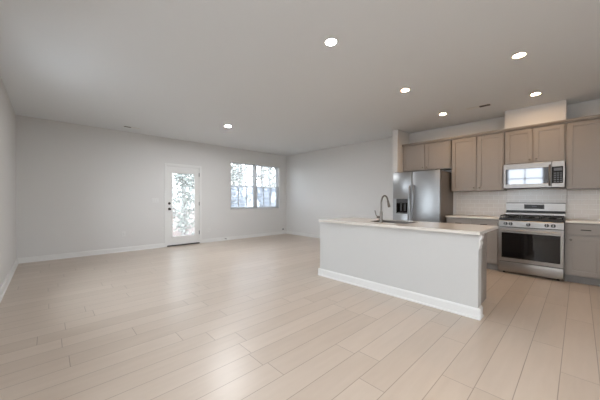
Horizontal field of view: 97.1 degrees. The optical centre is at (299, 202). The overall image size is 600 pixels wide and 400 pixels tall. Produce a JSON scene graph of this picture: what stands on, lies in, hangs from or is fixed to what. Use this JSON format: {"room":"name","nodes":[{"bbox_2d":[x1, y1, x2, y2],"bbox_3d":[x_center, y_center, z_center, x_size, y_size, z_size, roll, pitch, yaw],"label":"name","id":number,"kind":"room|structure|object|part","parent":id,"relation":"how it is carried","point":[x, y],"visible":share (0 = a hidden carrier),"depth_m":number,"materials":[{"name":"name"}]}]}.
{"room":"open-plan kitchen","nodes":[
{"label":"open-plan kitchen","id":0,"kind":"room"},
{"bbox_2d":[0,76,16,287],"bbox_3d":[-1.787,-0.197,1.147,0.150,2.740,10.127,0,1,-44],"label":"wall","id":1,"kind":"structure","parent":0,"point":[8,241],"depth_m":3.82,"materials":[{"name":"beige paint"}]},
{"bbox_2d":[0,259,18,302],"bbox_3d":[-1.727,1.121,1.220,0.024,0.102,10.127,0,1,-44],"label":"baseboard","id":2,"kind":"structure","parent":1,"relation":"attached to","point":[4,286],"depth_m":3.69,"materials":[{"name":"white paint"}]},
{"bbox_2d":[15,115,286,257],"bbox_3d":[-2.900,-0.262,7.175,6.837,2.740,0.150,0,1,-44],"label":"wall","id":3,"kind":"structure","parent":0,"point":[79,187],"depth_m":5.83,"materials":[{"name":"beige paint"}]},
{"bbox_2d":[17,231,285,263],"bbox_3d":[-2.843,1.058,7.125,6.537,0.102,0.024,0,1,-44],"label":"baseboard","id":4,"kind":"structure","parent":3,"relation":"attached to","point":[161,245],"depth_m":5.91,"materials":[{"name":"white paint"}]},
{"bbox_2d":[151,198,158,202],"bbox_3d":[-3.535,-0.053,6.464,0.165,0.115,0.010,0,1,-44],"label":"light switch","id":5,"kind":"object","parent":3,"relation":"attached to","point":[153,200],"visible":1,"depth_m":6.46,"materials":[{"name":"white plastic"}]},
{"bbox_2d":[164,163,201,246],"bbox_3d":[-3.074,0.059,6.971,0.944,2.102,0.211,0,1,-44],"label":"door","id":6,"kind":"structure","parent":3,"relation":"in","point":[170,240],"depth_m":6.91,"materials":[{"name":"white paint"}]},
{"bbox_2d":[172,173,193,236],"bbox_3d":[-3.063,0.050,6.959,0.590,1.670,0.018,0,1,-44],"label":"door glass","id":7,"kind":"object","parent":6,"relation":"in","point":[175,234],"depth_m":6.94,"materials":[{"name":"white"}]},
{"bbox_3d":[-3.045,0.051,6.940,0.614,1.694,0.010,0,1,-44],"label":"glass frame","id":8,"kind":"part","parent":6,"relation":"part of","materials":[{"name":"white paint"}]},
{"bbox_2d":[231,162,279,209],"bbox_3d":[-1.431,-0.527,8.558,1.855,1.471,0.162,0,1,-44],"label":"window","id":9,"kind":"structure","parent":3,"relation":"in","point":[253,168],"depth_m":8.56,"materials":[{"name":"white plastic"}]},
{"bbox_3d":[-1.812,-0.859,8.275,0.858,0.742,0.028,0,1,-44],"label":"sash","id":10,"kind":"part","parent":9,"relation":"part of","materials":[{"name":"white plastic"}]},
{"bbox_3d":[-1.792,-0.179,8.261,0.858,0.708,0.028,0,1,-44],"label":"sash","id":11,"kind":"part","parent":9,"relation":"part of","materials":[{"name":"clear glass"}]},
{"bbox_2d":[231,160,256,208],"bbox_3d":[-1.739,-0.539,8.209,0.916,1.441,0.059,0,1,-44],"label":"window blind","id":12,"kind":"object","parent":9,"relation":"attached to","point":[232,165],"visible":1,"depth_m":8.17,"materials":[{"name":"white plastic"}]},
{"bbox_3d":[-1.405,0.200,8.537,1.855,0.018,0.082,0,1,-44],"label":"sill","id":13,"kind":"part","parent":9,"relation":"part of","materials":[{"name":"white paint"}]},
{"bbox_3d":[-1.459,-0.530,8.588,1.855,1.465,0.080,0,1,-44],"label":"frame","id":14,"kind":"part","parent":9,"relation":"part of","materials":[{"name":"white plastic"}]},
{"bbox_3d":[-1.132,-0.864,8.921,0.858,0.742,0.028,0,1,-44],"label":"sash","id":15,"kind":"part","parent":9,"relation":"part of","materials":[{"name":"glass"}]},
{"bbox_3d":[-1.113,-0.184,8.906,0.858,0.708,0.028,0,1,-44],"label":"sash","id":16,"kind":"part","parent":9,"relation":"part of","materials":[{"name":"clear glass"}]},
{"bbox_2d":[256,163,278,207],"bbox_3d":[-1.066,-0.544,8.847,0.916,1.441,0.059,0,1,-44],"label":"window blind","id":17,"kind":"object","parent":9,"relation":"attached to","point":[260,172],"visible":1,"depth_m":8.81,"materials":[{"name":"white plastic"}]},
{"bbox_3d":[-1.302,-0.526,8.630,0.003,1.393,0.050,0,1,-44],"label":"ladder cord","id":18,"kind":"part","parent":17,"relation":"part of","materials":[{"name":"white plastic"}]},
{"bbox_2d":[0,234,599,399],"bbox_3d":[0.635,1.215,3.463,6.837,0.120,10.427,0,1,-44],"label":"floor","id":19,"kind":"structure","parent":0,"point":[254,318],"depth_m":2.34,"materials":[{"name":"brown wood"}]},
{"bbox_2d":[318,222,486,319],"bbox_3d":[1.308,0.728,3.666,0.762,0.852,2.180,0,1,-44],"label":"kitchen island","id":20,"kind":"object","parent":19,"relation":"on","point":[446,271],"visible":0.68,"depth_m":3.15,"materials":[{"name":"paint"}]},
{"bbox_3d":[1.084,1.102,3.458,0.147,0.108,2.179,0,1,-44],"label":"baseboard","id":21,"kind":"part","parent":20,"relation":"part of","materials":[{"name":"white paint"}]},
{"bbox_2d":[319,217,498,234],"bbox_3d":[1.331,0.287,3.633,0.870,0.030,2.110,0,1,-44],"label":"island countertop","id":22,"kind":"structure","parent":20,"relation":"on","point":[419,225],"depth_m":3.21,"materials":[{"name":"white stone"}]},
{"bbox_2d":[374,195,389,222],"bbox_3d":[1.159,0.082,3.644,0.245,0.378,0.113,0,1,-17],"label":"faucet","id":23,"kind":"object","parent":22,"relation":"on","point":[388,203],"visible":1,"depth_m":3.59,"materials":[{"name":"silver metal"}]},
{"bbox_3d":[1.164,0.007,3.645,0.181,0.228,0.024,0,1,-39],"label":"spout","id":24,"kind":"part","parent":23,"relation":"part of","materials":[{"name":"silver metal"}]},
{"bbox_2d":[371,220,415,223],"bbox_3d":[1.326,0.376,3.770,0.419,0.207,0.564,0,1,-44],"label":"sink","id":25,"kind":"object","parent":22,"relation":"in","point":[386,221],"visible":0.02,"depth_m":3.94,"materials":[{"name":"silver metal"}]},
{"bbox_3d":[2.034,0.737,3.009,0.615,0.852,0.019,0,1,-44],"label":"panel","id":26,"kind":"part","parent":20,"relation":"part of","materials":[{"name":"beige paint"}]},
{"bbox_2d":[393,169,452,222],"bbox_3d":[2.543,0.249,5.528,0.862,1.779,0.930,0,1,-44],"label":"refrigerator","id":27,"kind":"object","parent":19,"relation":"on","point":[425,196],"visible":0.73,"depth_m":5.23,"materials":[{"name":"grey metal"}]},
{"bbox_3d":[2.115,-0.037,5.473,0.016,0.080,0.255,0,1,-44],"label":"dispenser panel","id":28,"kind":"part","parent":27,"relation":"part of","materials":[{"name":"grey plastic"}]},
{"bbox_3d":[2.134,0.210,5.506,0.075,1.675,0.396,0,1,-44],"label":"freezer door","id":29,"kind":"part","parent":27,"relation":"part of","materials":[{"name":"silver metal"}]},
{"bbox_3d":[2.191,0.189,5.335,0.086,1.087,0.027,0,1,-44],"label":"handle","id":30,"kind":"part","parent":27,"relation":"part of","materials":[{"name":"silver metal"}]},
{"bbox_3d":[2.246,0.190,5.277,0.086,1.087,0.027,0,1,-44],"label":"handle","id":31,"kind":"part","parent":27,"relation":"part of","materials":[{"name":"silver metal"}]},
{"bbox_3d":[2.458,0.214,5.165,0.075,1.675,0.522,0,1,-44],"label":"door","id":32,"kind":"part","parent":27,"relation":"part of","materials":[{"name":"silver metal"}]},
{"bbox_2d":[447,217,499,269],"bbox_3d":[3.274,0.712,4.947,0.659,0.868,0.818,0,1,-44],"label":"base cabinet","id":33,"kind":"object","parent":19,"relation":"on","point":[492,236],"visible":0.27,"depth_m":4.54,"materials":[{"name":"beige paint"}]},
{"bbox_3d":[2.931,0.373,4.886,0.019,0.135,0.376,0,1,-44],"label":"drawer","id":34,"kind":"part","parent":33,"relation":"part of","materials":[{"name":"beige paint"}]},
{"bbox_2d":[445,214,503,219],"bbox_3d":[3.273,0.262,4.947,0.656,0.030,0.827,0,1,-44],"label":"countertop","id":35,"kind":"structure","parent":33,"relation":"on","point":[455,215],"depth_m":4.77,"materials":[{"name":"white stone"}]},
{"bbox_3d":[3.200,0.377,4.602,0.019,0.135,0.376,0,1,-44],"label":"drawer","id":36,"kind":"part","parent":33,"relation":"part of","materials":[{"name":"beige paint"}]},
{"bbox_3d":[3.200,0.747,4.606,0.019,0.555,0.376,0,1,-44],"label":"door","id":37,"kind":"part","parent":33,"relation":"part of","materials":[{"name":"beige paint"}]},
{"bbox_2d":[499,203,565,280],"bbox_3d":[3.784,0.578,4.329,0.740,1.150,0.765,0,1,-44],"label":"gas range","id":38,"kind":"object","parent":19,"relation":"on","point":[531,235],"visible":1,"depth_m":4.15,"materials":[{"name":"grey metal"}]},
{"bbox_3d":[3.568,1.042,4.130,0.034,0.155,0.765,0,1,-44],"label":"storage drawer","id":39,"kind":"part","parent":38,"relation":"part of","materials":[{"name":"silver metal"}]},
{"bbox_3d":[3.577,0.339,4.130,0.066,0.104,0.765,0,1,-44],"label":"control panel","id":40,"kind":"part","parent":38,"relation":"part of","materials":[{"name":"silver metal"}]},
{"bbox_2d":[499,222,564,268],"bbox_3d":[3.772,0.705,4.319,0.708,0.838,0.765,0,1,-44],"label":"oven","id":41,"kind":"object","parent":38,"relation":"in","point":[522,245],"depth_m":4.09,"materials":[{"name":"silver glass"}]},
{"bbox_2d":[499,216,565,222],"bbox_3d":[3.786,0.267,4.327,0.622,0.036,0.765,0,1,-44],"label":"cooktop","id":42,"kind":"object","parent":38,"relation":"in","point":[515,219],"depth_m":4.17,"materials":[{"name":"black metal"}]},
{"bbox_3d":[4.009,0.069,4.539,0.008,0.075,0.260,0,1,-44],"label":"display panel","id":43,"kind":"part","parent":38,"relation":"part of","materials":[{"name":"black glass"}]},
{"bbox_2d":[564,223,599,285],"bbox_3d":[4.353,0.726,3.811,0.659,0.868,0.760,0,1,-44],"label":"base cabinet","id":44,"kind":"object","parent":19,"relation":"on","point":[582,240],"visible":0.99,"depth_m":3.76,"materials":[{"name":"beige paint"}]},
{"bbox_2d":[565,218,599,223],"bbox_3d":[4.355,0.276,3.807,0.656,0.030,0.759,0,1,-44],"label":"countertop","id":45,"kind":"structure","parent":44,"relation":"on","point":[588,221],"depth_m":3.83,"materials":[{"name":"white stone"}]},
{"bbox_3d":[4.027,0.388,3.732,0.019,0.135,0.370,0,1,-44],"label":"drawer","id":46,"kind":"part","parent":44,"relation":"part of","materials":[{"name":"beige paint"}]},
{"bbox_3d":[4.018,0.757,3.744,0.019,0.555,0.347,0,1,-44],"label":"door","id":47,"kind":"part","parent":44,"relation":"part of","materials":[{"name":"beige paint"}]},
{"bbox_2d":[0,0,599,155],"bbox_3d":[0.641,-1.645,3.434,6.837,0.120,10.427,0,1,-44],"label":"ceiling","id":48,"kind":"structure","parent":0,"point":[187,70],"depth_m":3.05,"materials":[{"name":"paint"}]},
{"bbox_2d":[324,38,337,45],"bbox_3d":[0.305,-1.574,2.600,0.140,0.007,0.140,0,1,-44],"label":"recessed light","id":49,"kind":"object","parent":48,"relation":"in","point":[329,41],"visible":1,"depth_m":2.60,"materials":[{"name":"white plastic"}]},
{"bbox_2d":[400,88,410,91],"bbox_3d":[1.480,-1.582,3.730,0.140,0.007,0.140,0,1,-44],"label":"recessed light","id":50,"kind":"object","parent":48,"relation":"in","point":[403,89],"visible":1,"depth_m":3.73,"materials":[{"name":"white plastic"}]},
{"bbox_2d":[466,103,491,109],"bbox_3d":[2.965,-1.587,4.395,0.130,0.006,0.350,0,1,-44],"label":"ceiling vent","id":51,"kind":"object","parent":48,"relation":"in","point":[489,104],"visible":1,"depth_m":4.37,"materials":[{"name":"white plastic"}]},
{"bbox_2d":[511,52,527,58],"bbox_3d":[2.341,-1.571,2.831,0.140,0.007,0.140,0,1,-44],"label":"recessed light","id":52,"kind":"object","parent":48,"relation":"in","point":[520,54],"visible":1,"depth_m":2.83,"materials":[{"name":"white plastic"}]},
{"bbox_2d":[529,92,541,95],"bbox_3d":[3.432,-1.579,3.860,0.140,0.007,0.140,0,1,-44],"label":"recessed light","id":53,"kind":"object","parent":48,"relation":"in","point":[536,93],"visible":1,"depth_m":3.86,"materials":[{"name":"white plastic"}]},
{"bbox_2d":[392,129,408,219],"bbox_3d":[2.294,-0.238,6.043,0.562,2.740,0.120,0,1,-44],"label":"wall","id":54,"kind":"structure","parent":0,"point":[399,137],"depth_m":5.87,"materials":[{"name":"beige paint"}]},
{"bbox_2d":[286,99,599,234],"bbox_3d":[3.063,-0.233,5.751,0.150,2.740,10.127,0,1,-44],"label":"wall","id":55,"kind":"structure","parent":0,"point":[346,181],"depth_m":7.39,"materials":[{"name":"beige paint"}]},
{"bbox_2d":[286,231,319,237],"bbox_3d":[0.978,1.060,7.831,0.024,0.102,4.262,0,1,-44],"label":"baseboard","id":56,"kind":"structure","parent":55,"relation":"attached to","point":[287,232],"depth_m":8.74,"materials":[{"name":"white paint"}]},
{"bbox_2d":[403,140,451,171],"bbox_3d":[2.750,-0.976,5.704,0.358,0.575,0.973,0,1,-44],"label":"upper cabinet","id":57,"kind":"object","parent":55,"relation":"attached to","point":[436,155],"visible":0.97,"depth_m":5.55,"materials":[{"name":"beige paint"}]},
{"bbox_3d":[2.483,-0.969,5.782,0.019,0.532,0.460,0,1,-44],"label":"door","id":58,"kind":"part","parent":57,"relation":"part of","materials":[{"name":"beige paint"}]},
{"bbox_3d":[2.815,-0.964,5.432,0.019,0.532,0.457,0,1,-44],"label":"door","id":59,"kind":"part","parent":57,"relation":"part of","materials":[{"name":"beige paint"}]},
{"bbox_2d":[402,114,599,146],"bbox_3d":[3.510,-1.259,4.677,0.050,0.044,3.512,0,1,-44],"label":"crown molding","id":60,"kind":"structure","parent":57,"relation":"attached to","point":[598,115],"depth_m":4.54,"materials":[{"name":"beige paint"}]},
{"bbox_2d":[451,132,506,191],"bbox_3d":[3.385,-0.736,5.037,0.358,1.038,0.833,0,1,-44],"label":"upper cabinet","id":61,"kind":"object","parent":55,"relation":"attached to","point":[478,162],"visible":0.99,"depth_m":4.90,"materials":[{"name":"beige paint"}]},
{"bbox_3d":[3.146,-0.728,5.085,0.019,0.995,0.402,0,1,-44],"label":"door","id":62,"kind":"part","parent":61,"relation":"part of","materials":[{"name":"beige paint"}]},
{"bbox_3d":[3.430,-0.725,4.786,0.019,0.995,0.375,0,1,-44],"label":"door","id":63,"kind":"part","parent":61,"relation":"part of","materials":[{"name":"beige paint"}]},
{"bbox_2d":[456,188,599,219],"bbox_3d":[4.089,0.406,4.560,0.008,1.292,2.515,0,1,-44],"label":"backsplash","id":64,"kind":"structure","parent":55,"relation":"attached to","point":[581,204],"depth_m":4.63,"materials":[{"name":"white tile"}]},
{"bbox_2d":[505,123,565,164],"bbox_3d":[3.937,-0.950,4.454,0.358,0.595,0.755,0,1,-44],"label":"upper cabinet","id":65,"kind":"object","parent":55,"relation":"attached to","point":[544,143],"visible":0.94,"depth_m":4.32,"materials":[{"name":"beige paint"}]},
{"bbox_3d":[3.707,-0.943,4.493,0.019,0.552,0.350,0,1,-44],"label":"door","id":66,"kind":"part","parent":65,"relation":"part of","materials":[{"name":"beige paint"}]},
{"bbox_2d":[504,160,565,188],"bbox_3d":[3.898,-0.444,4.423,0.442,0.410,0.749,0,1,-44],"label":"microwave","id":67,"kind":"object","parent":65,"relation":"attached to","point":[551,174],"visible":1,"depth_m":4.28,"materials":[{"name":"grey metal"}]},
{"bbox_3d":[3.900,-0.429,4.142,0.058,0.345,0.025,0,1,-44],"label":"handle","id":68,"kind":"part","parent":67,"relation":"part of","materials":[{"name":"silver metal"}]},
{"bbox_3d":[3.996,-0.443,4.099,0.029,0.406,0.145,0,1,-44],"label":"control panel","id":69,"kind":"part","parent":67,"relation":"part of","materials":[{"name":"silver metal"}]},
{"bbox_2d":[505,100,566,128],"bbox_3d":[3.948,-1.425,4.458,0.334,0.325,0.755,0,1,-44],"label":"soffit","id":70,"kind":"structure","parent":65,"relation":"on","point":[553,111],"depth_m":4.32,"materials":[{"name":"beige paint"}]},
{"bbox_3d":[3.964,-0.939,4.222,0.019,0.552,0.350,0,1,-44],"label":"door","id":71,"kind":"part","parent":65,"relation":"part of","materials":[{"name":"beige paint"}]},
{"bbox_2d":[566,118,599,189],"bbox_3d":[4.515,-0.721,3.847,0.358,1.038,0.915,0,1,-44],"label":"upper cabinet","id":72,"kind":"object","parent":55,"relation":"attached to","point":[582,137],"visible":1,"depth_m":3.95,"materials":[{"name":"beige paint"}]},
{"label":"outside","id":73,"kind":"structure","parent":0,"visible":0},
{"bbox_2d":[173,209,193,235],"bbox_3d":[-16.280,1.294,17.157,60.000,0.360,32.723,0,1,-44],"label":"ground","id":74,"kind":"structure","parent":73,"point":[192,228],"depth_m":12.22,"materials":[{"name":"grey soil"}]},
{"bbox_2d":[172,173,193,234],"bbox_3d":[-3.989,-0.288,9.210,1.441,3.146,1.365,0,1,-8],"label":"tree","id":75,"kind":"object","parent":74,"relation":"on","point":[177,176],"visible":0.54,"depth_m":9.07,"materials":[{"name":"grey plant"}]},
{"bbox_2d":[172,174,193,231],"bbox_3d":[-4.765,-1.501,10.880,2.009,5.534,1.816,0,1,-19],"label":"tree","id":76,"kind":"object","parent":74,"relation":"on","point":[183,202],"visible":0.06,"depth_m":10.83,"materials":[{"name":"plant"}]},
{"bbox_2d":[231,166,247,205],"bbox_3d":[-4.143,-2.085,16.942,1.966,6.580,1.932,0,1,-44],"label":"tree","id":77,"kind":"object","parent":74,"relation":"on","point":[233,166],"visible":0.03,"depth_m":16.97,"materials":[{"name":"grey plant"}]},
{"bbox_2d":[231,164,250,206],"bbox_3d":[-3.251,-1.206,12.358,1.940,4.920,1.902,0,1,-7],"label":"tree","id":78,"kind":"object","parent":74,"relation":"on","point":[240,168],"visible":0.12,"depth_m":12.42,"materials":[{"name":"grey plant"}]},
{"bbox_2d":[232,164,252,206],"bbox_3d":[-3.365,-2.135,14.978,1.892,6.724,1.734,0,1,-44],"label":"tree","id":79,"kind":"object","parent":74,"relation":"on","point":[239,164],"visible":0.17,"depth_m":14.89,"materials":[{"name":"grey plant"}]},
{"bbox_2d":[249,167,267,203],"bbox_3d":[-2.739,-1.997,18.564,2.069,6.377,1.825,0,1,31],"label":"tree","id":80,"kind":"object","parent":74,"relation":"on","point":[261,167],"visible":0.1,"depth_m":18.57,"materials":[{"name":"grey plant"}]},
{"bbox_2d":[250,166,275,203],"bbox_3d":[-1.489,-1.325,13.778,1.898,5.137,1.957,0,1,24],"label":"tree","id":81,"kind":"object","parent":74,"relation":"on","point":[271,180],"visible":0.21,"depth_m":13.65,"materials":[{"name":"grey plant"}]},
{"bbox_2d":[258,167,275,206],"bbox_3d":[-1.970,-1.819,16.424,1.555,6.070,2.010,0,1,-3],"label":"tree","id":82,"kind":"object","parent":74,"relation":"on","point":[268,167],"visible":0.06,"depth_m":16.36,"materials":[{"name":"grey plant"}]}
]}

